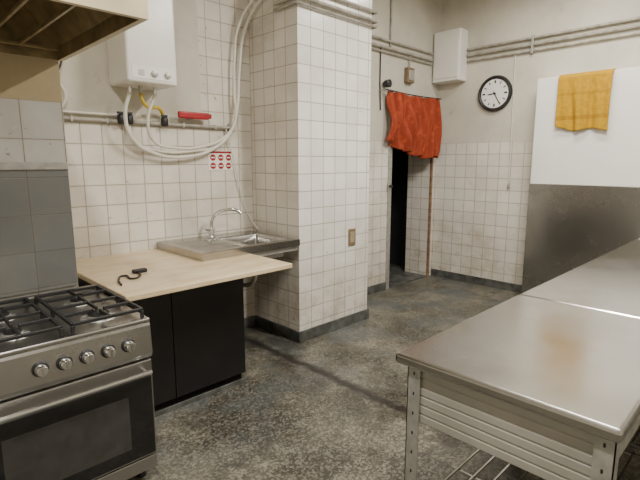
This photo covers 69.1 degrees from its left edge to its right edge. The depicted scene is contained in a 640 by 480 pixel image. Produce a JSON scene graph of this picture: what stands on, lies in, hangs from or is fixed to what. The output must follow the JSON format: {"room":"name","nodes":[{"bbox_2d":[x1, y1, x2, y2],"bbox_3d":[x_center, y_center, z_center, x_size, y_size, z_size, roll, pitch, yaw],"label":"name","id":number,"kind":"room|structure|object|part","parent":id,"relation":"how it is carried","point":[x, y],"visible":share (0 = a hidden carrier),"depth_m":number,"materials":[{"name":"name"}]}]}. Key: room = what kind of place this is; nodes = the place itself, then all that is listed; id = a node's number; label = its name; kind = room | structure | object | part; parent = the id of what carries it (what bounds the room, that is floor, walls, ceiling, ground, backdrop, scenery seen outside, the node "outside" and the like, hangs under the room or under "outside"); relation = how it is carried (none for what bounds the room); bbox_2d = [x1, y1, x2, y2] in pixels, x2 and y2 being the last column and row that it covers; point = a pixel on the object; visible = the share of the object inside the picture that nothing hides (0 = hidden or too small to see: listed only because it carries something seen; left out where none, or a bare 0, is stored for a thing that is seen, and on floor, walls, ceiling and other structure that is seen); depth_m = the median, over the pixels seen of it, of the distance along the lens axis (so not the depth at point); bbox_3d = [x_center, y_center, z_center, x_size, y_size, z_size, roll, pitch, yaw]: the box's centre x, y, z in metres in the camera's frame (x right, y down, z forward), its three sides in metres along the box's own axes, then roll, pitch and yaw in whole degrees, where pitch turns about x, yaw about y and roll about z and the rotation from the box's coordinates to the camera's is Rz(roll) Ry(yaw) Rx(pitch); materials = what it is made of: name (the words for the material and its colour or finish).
{"room":"commercial kitchen","nodes":[
{"label":"commercial kitchen","id":0,"kind":"room"},
{"bbox_2d":[0,53,77,300],"bbox_3d":[-2.682,-0.583,1.971,2.635,3.700,0.970,-9,13,-44],"label":"wall","id":1,"kind":"structure","parent":0,"point":[32,129],"depth_m":2.43,"materials":[{"name":"tile"}]},
{"bbox_2d":[0,162,77,297],"bbox_3d":[-1.818,-0.017,2.221,1.181,0.700,0.022,-9,13,-44],"label":"panel","id":2,"kind":"object","parent":1,"relation":"attached to","point":[37,246],"visible":1,"depth_m":2.50,"materials":[{"name":"grey metal"}]},
{"bbox_3d":[-1.818,-0.342,2.167,1.181,0.040,0.022,-9,13,-44],"label":"trim","id":3,"kind":"part","parent":2,"relation":"part of","materials":[{"name":"metal"}]},
{"bbox_2d":[0,0,148,60],"bbox_3d":[-1.482,-1.596,1.555,1.305,1.565,1.040,-9,13,-44],"label":"range hood","id":4,"kind":"object","parent":1,"relation":"attached to","point":[59,30],"visible":1,"depth_m":2.21,"materials":[{"name":"beige metal"}]},
{"bbox_2d":[60,0,255,317],"bbox_3d":[-1.254,-0.904,3.887,2.125,3.700,0.200,-9,13,-44],"label":"wall","id":5,"kind":"structure","parent":0,"point":[126,198],"depth_m":3.78,"materials":[{"name":"tile"}]},
{"bbox_2d":[107,0,176,94],"bbox_3d":[-1.290,-1.435,3.362,0.370,0.720,0.355,-9,13,-44],"label":"water heater","id":6,"kind":"object","parent":5,"relation":"attached to","point":[142,56],"visible":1,"depth_m":3.27,"materials":[{"name":"white metal"}]},
{"bbox_2d":[59,0,262,228],"bbox_3d":[-1.069,-1.313,3.404,1.804,2.714,0.641,-9,13,-44],"label":"pipes","id":7,"kind":"object","parent":5,"relation":"attached to","point":[126,118],"visible":0.85,"depth_m":3.75,"materials":[{"name":"white plastic"}]},
{"bbox_2d":[178,111,211,119],"bbox_3d":[-1.053,-1.028,3.854,0.305,0.055,0.100,-9,13,-44],"label":"wall shelf","id":8,"kind":"object","parent":5,"relation":"attached to","point":[181,114],"visible":1,"depth_m":3.81,"materials":[{"name":"plastic"}]},
{"bbox_2d":[208,151,232,169],"bbox_3d":[-0.883,-0.708,4.142,0.250,0.170,0.006,-9,13,-44],"label":"poster","id":9,"kind":"object","parent":5,"relation":"attached to","point":[217,160],"visible":0.99,"depth_m":4.14,"materials":[{"name":"paper"}]},
{"bbox_2d":[367,282,385,294],"bbox_3d":[0.473,0.640,5.570,0.992,0.100,0.018,-9,13,-44],"label":"baseboard","id":10,"kind":"structure","parent":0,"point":[372,289],"depth_m":5.77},
{"bbox_2d":[127,264,639,479],"bbox_3d":[-0.114,1.114,3.342,7.800,0.100,8.600,-9,13,-44],"label":"floor","id":11,"kind":"structure","parent":0,"point":[332,405],"depth_m":3.01,"materials":[{"name":"concrete"}]},
{"bbox_2d":[0,284,156,479],"bbox_3d":[-1.305,0.779,2.287,0.728,0.909,0.776,-9,13,-44],"label":"gas stove","id":12,"kind":"object","parent":11,"relation":"on","point":[77,397],"visible":1,"depth_m":2.08,"materials":[{"name":"metal"}]},
{"bbox_3d":[-1.541,0.370,2.223,0.164,0.018,0.164,-9,13,-44],"label":"burner","id":13,"kind":"part","parent":12,"relation":"part of","materials":[{"name":"metal"}]},
{"bbox_3d":[-1.323,0.407,2.005,0.136,0.018,0.136,-9,13,-44],"label":"burner","id":14,"kind":"part","parent":12,"relation":"part of","materials":[{"name":"metal"}]},
{"bbox_3d":[-1.140,0.538,1.907,0.052,0.052,0.040,-9,13,-44],"label":"knob","id":15,"kind":"part","parent":12,"relation":"part of","materials":[{"name":"silver metal"}]},
{"bbox_3d":[-1.075,0.527,1.970,0.052,0.052,0.040,-9,13,-44],"label":"knob","id":16,"kind":"part","parent":12,"relation":"part of","materials":[{"name":"silver metal"}]},
{"bbox_2d":[0,284,149,357],"bbox_3d":[-1.328,0.368,2.242,0.728,0.057,0.710,-9,13,-44],"label":"cooktop","id":17,"kind":"object","parent":12,"relation":"in","point":[30,325],"depth_m":2.18,"materials":[{"name":"metal"}]},
{"bbox_2d":[0,370,152,422],"bbox_3d":[-1.041,0.668,1.996,0.660,0.022,0.022,-9,13,-44],"label":"handle","id":18,"kind":"object","parent":12,"relation":"in","point":[145,372],"depth_m":1.98,"materials":[{"name":"silver metal"}]},
{"bbox_3d":[-1.089,0.515,2.020,0.720,0.187,0.052,-9,13,-44],"label":"control panel","id":19,"kind":"part","parent":12,"relation":"part of","materials":[{"name":"metal"}]},
{"bbox_3d":[-1.287,0.329,2.468,0.136,0.018,0.136,-9,13,-44],"label":"burner","id":20,"kind":"part","parent":12,"relation":"part of","materials":[{"name":"metal"}]},
{"bbox_2d":[0,357,156,479],"bbox_3d":[-1.090,0.864,2.080,0.714,0.500,0.039,-9,13,-44],"label":"oven","id":21,"kind":"object","parent":12,"relation":"in","point":[99,435],"depth_m":2.07,"materials":[{"name":"silver glass"}]},
{"bbox_3d":[-1.010,0.516,2.033,0.052,0.052,0.040,-9,13,-44],"label":"knob","id":22,"kind":"part","parent":12,"relation":"part of","materials":[{"name":"silver metal"}]},
{"bbox_3d":[-1.070,0.366,2.250,0.164,0.018,0.164,-9,13,-44],"label":"burner","id":23,"kind":"part","parent":12,"relation":"part of","materials":[{"name":"metal"}]},
{"bbox_3d":[-0.946,0.506,2.096,0.052,0.052,0.040,-9,13,-44],"label":"knob","id":24,"kind":"part","parent":12,"relation":"part of","materials":[{"name":"silver metal"}]},
{"bbox_3d":[-1.093,1.153,2.130,0.714,0.072,0.033,-9,13,-44],"label":"drawer","id":25,"kind":"part","parent":12,"relation":"part of","materials":[{"name":"metal"}]},
{"bbox_3d":[-0.881,0.495,2.159,0.052,0.052,0.040,-9,13,-44],"label":"knob","id":26,"kind":"part","parent":12,"relation":"part of","materials":[{"name":"silver metal"}]},
{"bbox_3d":[-0.921,1.172,2.405,0.044,0.095,0.044,-9,13,-44],"label":"leg","id":27,"kind":"part","parent":12,"relation":"part of","materials":[{"name":"black plastic"}]},
{"bbox_2d":[76,249,291,416],"bbox_3d":[-1.032,0.604,3.357,1.170,0.900,1.208,-9,13,-44],"label":"cabinet","id":28,"kind":"object","parent":11,"relation":"on","point":[194,308],"depth_m":3.10,"materials":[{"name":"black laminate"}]},
{"bbox_2d":[117,268,146,285],"bbox_3d":[-1.168,0.221,2.842,0.129,0.024,0.374,-1,10,-4],"label":"cable","id":29,"kind":"object","parent":28,"relation":"on","point":[139,271],"visible":1,"depth_m":2.92,"materials":[{"name":"black plastic"}]},
{"bbox_3d":[-1.159,0.197,2.986,0.090,0.024,0.040,-9,13,-44],"label":"handle","id":30,"kind":"part","parent":29,"relation":"part of","materials":[{"name":"black plastic"}]},
{"bbox_3d":[-1.081,0.672,2.873,0.365,0.785,0.016,-9,13,-44],"label":"cabinet door","id":31,"kind":"part","parent":28,"relation":"part of","materials":[{"name":"black wood"}]},
{"bbox_2d":[76,249,291,300],"bbox_3d":[-1.032,0.177,3.286,1.170,0.034,1.208,-9,13,-44],"label":"countertop","id":32,"kind":"structure","parent":28,"relation":"on","point":[167,272],"depth_m":3.05,"materials":[{"name":"beige laminate"}]},
{"bbox_3d":[-0.867,1.082,3.137,0.950,0.030,0.015,-9,13,-44],"label":"floor rail","id":33,"kind":"part","parent":28,"relation":"part of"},
{"bbox_3d":[-0.751,0.619,3.193,0.549,0.785,0.016,-9,13,-44],"label":"cabinet door","id":34,"kind":"part","parent":28,"relation":"part of","materials":[{"name":"black wood"}]},
{"bbox_2d":[157,230,299,286],"bbox_3d":[-0.754,0.229,3.916,0.931,0.464,0.719,-9,13,-44],"label":"sink","id":35,"kind":"object","parent":28,"relation":"in","point":[225,245],"visible":0.84,"depth_m":3.76,"materials":[{"name":"metal"}]},
{"bbox_2d":[205,208,241,237],"bbox_3d":[-0.838,-0.154,4.026,0.321,0.253,0.090,-2,10,-15],"label":"faucet","id":36,"kind":"object","parent":35,"relation":"on","point":[211,230],"visible":1,"depth_m":4.00,"materials":[{"name":"silver metal"}]},
{"bbox_3d":[-0.815,-0.182,4.019,0.282,0.194,0.031,-1,10,-5],"label":"spout","id":37,"kind":"part","parent":36,"relation":"part of","materials":[{"name":"silver metal"}]},
{"bbox_2d":[159,230,296,258],"bbox_3d":[-0.755,0.079,3.892,0.925,0.160,0.716,-9,13,-44],"label":"sink basin","id":38,"kind":"object","parent":35,"relation":"in","point":[225,245],"depth_m":3.75,"materials":[{"name":"metal"}]},
{"bbox_3d":[-0.581,0.058,4.016,0.490,0.040,0.610,-9,13,-44],"label":"support frame","id":39,"kind":"part","parent":35,"relation":"part of","materials":[{"name":"metal"}]},
{"bbox_2d":[248,0,371,331],"bbox_3d":[-0.147,-1.008,4.511,0.940,3.700,0.850,-9,13,-44],"label":"wall pillar","id":40,"kind":"structure","parent":11,"relation":"on","point":[310,68],"depth_m":4.18,"materials":[{"name":"white tile"}]},
{"bbox_2d":[244,308,368,342],"bbox_3d":[-0.318,0.820,4.492,1.668,0.100,0.668,-9,13,-44],"label":"baseboard","id":41,"kind":"structure","parent":40,"relation":"attached to","point":[279,329],"depth_m":4.44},
{"bbox_2d":[348,228,354,245],"bbox_3d":[0.311,-0.028,4.517,0.095,0.165,0.015,-9,13,-44],"label":"electrical socket","id":42,"kind":"object","parent":40,"relation":"attached to","point":[351,232],"visible":1,"depth_m":4.50,"materials":[{"name":"beige plastic"}]},
{"bbox_2d":[389,271,425,287],"bbox_3d":[1.062,0.541,6.422,0.908,0.012,0.380,-9,13,-44],"label":"threshold","id":43,"kind":"object","parent":11,"relation":"on","point":[402,277],"visible":0.71,"depth_m":6.49,"materials":[{"name":"grey concrete"}]},
{"bbox_2d":[396,295,639,479],"bbox_3d":[0.998,0.846,2.067,1.185,0.850,0.790,-9,13,-44],"label":"work table","id":44,"kind":"object","parent":11,"relation":"on","point":[550,390],"visible":1,"depth_m":1.72,"materials":[{"name":"silver metal"}]},
{"bbox_3d":[0.389,0.887,1.917,0.050,0.793,0.058,-9,13,-44],"label":"leg","id":45,"kind":"part","parent":44,"relation":"part of","materials":[{"name":"metal"}]},
{"bbox_2d":[444,449,639,479],"bbox_3d":[1.010,1.102,2.097,1.107,0.022,0.715,-9,13,-44],"label":"wire shelf","id":46,"kind":"object","parent":44,"relation":"attached to","point":[632,454],"depth_m":2.19,"materials":[{"name":"silver metal"}]},
{"bbox_3d":[0.857,0.966,1.448,0.050,0.793,0.058,-9,13,-44],"label":"leg","id":47,"kind":"part","parent":44,"relation":"part of","materials":[{"name":"metal"}]},
{"bbox_2d":[520,239,639,448],"bbox_3d":[2.483,0.629,3.362,2.755,0.850,1.000,-9,13,-44],"label":"work table","id":48,"kind":"object","parent":11,"relation":"on","point":[610,282],"visible":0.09,"depth_m":2.87,"materials":[{"name":"silver metal"}]},
{"bbox_2d":[628,428,639,448],"bbox_3d":[2.496,0.885,3.392,2.677,0.022,0.925,-9,13,-44],"label":"wire shelf","id":49,"kind":"object","parent":48,"relation":"attached to","point":[632,443],"depth_m":2.40,"materials":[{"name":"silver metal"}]},
{"bbox_3d":[3.870,-0.319,4.026,0.240,2.500,3.915,-9,13,-44],"label":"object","id":50,"kind":"object","parent":11,"relation":"on","visible":0},
{"bbox_2d":[521,184,639,292],"bbox_3d":[3.766,0.259,4.027,0.040,1.360,3.925,-9,13,-44],"label":"sheet","id":51,"kind":"object","parent":50,"relation":"attached to","point":[568,227],"visible":0.55,"depth_m":5.01,"materials":[{"name":"silver metal"}]},
{"bbox_2d":[530,67,639,186],"bbox_3d":[3.772,-0.974,3.823,0.028,1.140,3.920,-9,13,-44],"label":"board","id":52,"kind":"object","parent":50,"relation":"attached to","point":[593,157],"visible":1,"depth_m":4.80,"materials":[{"name":"white plastic"}]},
{"bbox_2d":[555,68,615,130],"bbox_3d":[2.739,-1.425,4.817,0.168,0.606,0.506,-9,13,-44],"label":"towel","id":53,"kind":"object","parent":52,"relation":"hanging from","point":[583,98],"visible":1,"depth_m":4.76,"materials":[{"name":"yellow fabric"}]},
{"bbox_2d":[390,147,408,265],"bbox_3d":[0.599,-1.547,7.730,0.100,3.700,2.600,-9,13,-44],"label":"doorway","id":54,"kind":"structure","parent":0,"point":[399,158],"depth_m":7.19,"materials":[{"name":"black"}]},
{"bbox_2d":[367,0,441,286],"bbox_3d":[0.645,-1.210,5.714,2.300,3.700,0.380,-9,13,-44],"label":"wall","id":55,"kind":"structure","parent":0,"point":[415,23],"depth_m":5.63,"materials":[{"name":"white tile"}]},
{"bbox_2d":[273,0,433,109],"bbox_3d":[0.624,-2.129,4.847,2.856,1.400,0.588,-9,13,-44],"label":"cable conduit","id":56,"kind":"object","parent":55,"relation":"attached to","point":[374,21],"visible":0.84,"depth_m":4.31,"materials":[{"name":"grey plastic"}]},
{"bbox_2d":[382,79,391,86],"bbox_3d":[0.777,-1.817,5.403,0.090,0.090,0.100,-9,13,-44],"label":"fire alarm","id":57,"kind":"object","parent":55,"relation":"attached to","point":[387,83],"visible":1,"depth_m":5.37,"materials":[{"name":"black plastic"}]},
{"bbox_2d":[385,112,391,288],"bbox_3d":[1.163,-0.594,6.092,0.980,2.360,0.080,-9,13,-44],"label":"frame","id":58,"kind":"object","parent":55,"relation":"attached to","point":[388,223],"visible":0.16,"depth_m":5.78,"materials":[{"name":"metal"}]},
{"bbox_2d":[404,56,414,83],"bbox_3d":[1.101,-2.090,5.703,0.140,0.320,0.068,-9,13,-44],"label":"junction box","id":59,"kind":"object","parent":55,"relation":"attached to","point":[409,72],"visible":1,"depth_m":5.68,"materials":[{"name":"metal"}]},
{"bbox_2d":[379,89,441,158],"bbox_3d":[1.180,-1.414,5.808,1.212,0.793,0.190,-9,13,-44],"label":"door curtain","id":60,"kind":"object","parent":55,"relation":"hanging from","point":[416,121],"visible":1,"depth_m":5.74,"materials":[{"name":"orange fabric"}]},
{"bbox_3d":[1.178,-1.790,5.747,1.200,0.029,0.019,-9,13,-44],"label":"cord","id":61,"kind":"part","parent":60,"relation":"part of","materials":[{"name":"black plastic"}]},
{"bbox_2d":[405,155,429,274],"bbox_3d":[1.384,-0.641,6.560,0.008,2.300,0.360,-9,13,-44],"label":"tiles","id":62,"kind":"structure","parent":55,"relation":"attached to","point":[418,168],"depth_m":6.60,"materials":[{"name":"white tile"}]},
{"bbox_2d":[426,158,432,275],"bbox_3d":[1.527,-0.629,6.426,0.032,2.320,0.032,-9,13,-44],"label":"worn edge","id":63,"kind":"object","parent":55,"relation":"attached to","point":[431,159],"visible":0.56,"depth_m":6.46,"materials":[{"name":"brown wood"}]},
{"bbox_2d":[432,0,639,284],"bbox_3d":[3.401,-1.041,4.707,0.200,3.700,5.700,-9,13,-44],"label":"wall","id":64,"kind":"structure","parent":0,"point":[479,222],"depth_m":5.76,"materials":[{"name":"tile"}]},
{"bbox_2d":[433,28,468,84],"bbox_3d":[1.671,-2.349,5.977,0.207,0.620,0.380,-9,13,-44],"label":"electrical box","id":65,"kind":"object","parent":64,"relation":"attached to","point":[450,46],"visible":1,"depth_m":5.88,"materials":[{"name":"white metal"}]},
{"bbox_3d":[1.600,-2.337,5.908,0.008,0.540,0.340,-9,13,-44],"label":"lid","id":66,"kind":"part","parent":65,"relation":"part of","materials":[{"name":"white metal"}]},
{"bbox_2d":[431,268,521,292],"bbox_3d":[2.054,0.534,6.202,0.018,0.100,1.320,-9,13,-44],"label":"baseboard","id":67,"kind":"structure","parent":64,"relation":"attached to","point":[434,272],"depth_m":6.15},
{"bbox_2d":[478,75,512,111],"bbox_3d":[2.142,-1.795,5.700,0.046,0.430,0.430,-9,13,-44],"label":"round clock","id":68,"kind":"object","parent":64,"relation":"attached to","point":[495,92],"visible":1,"depth_m":5.69,"materials":[{"name":"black plastic"}]},
{"bbox_2d":[466,16,639,187],"bbox_3d":[3.585,-1.286,4.295,0.050,1.740,4.900,-9,13,-44],"label":"cable conduit","id":69,"kind":"object","parent":64,"relation":"attached to","point":[533,43],"visible":1,"depth_m":5.18,"materials":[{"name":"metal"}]}
]}

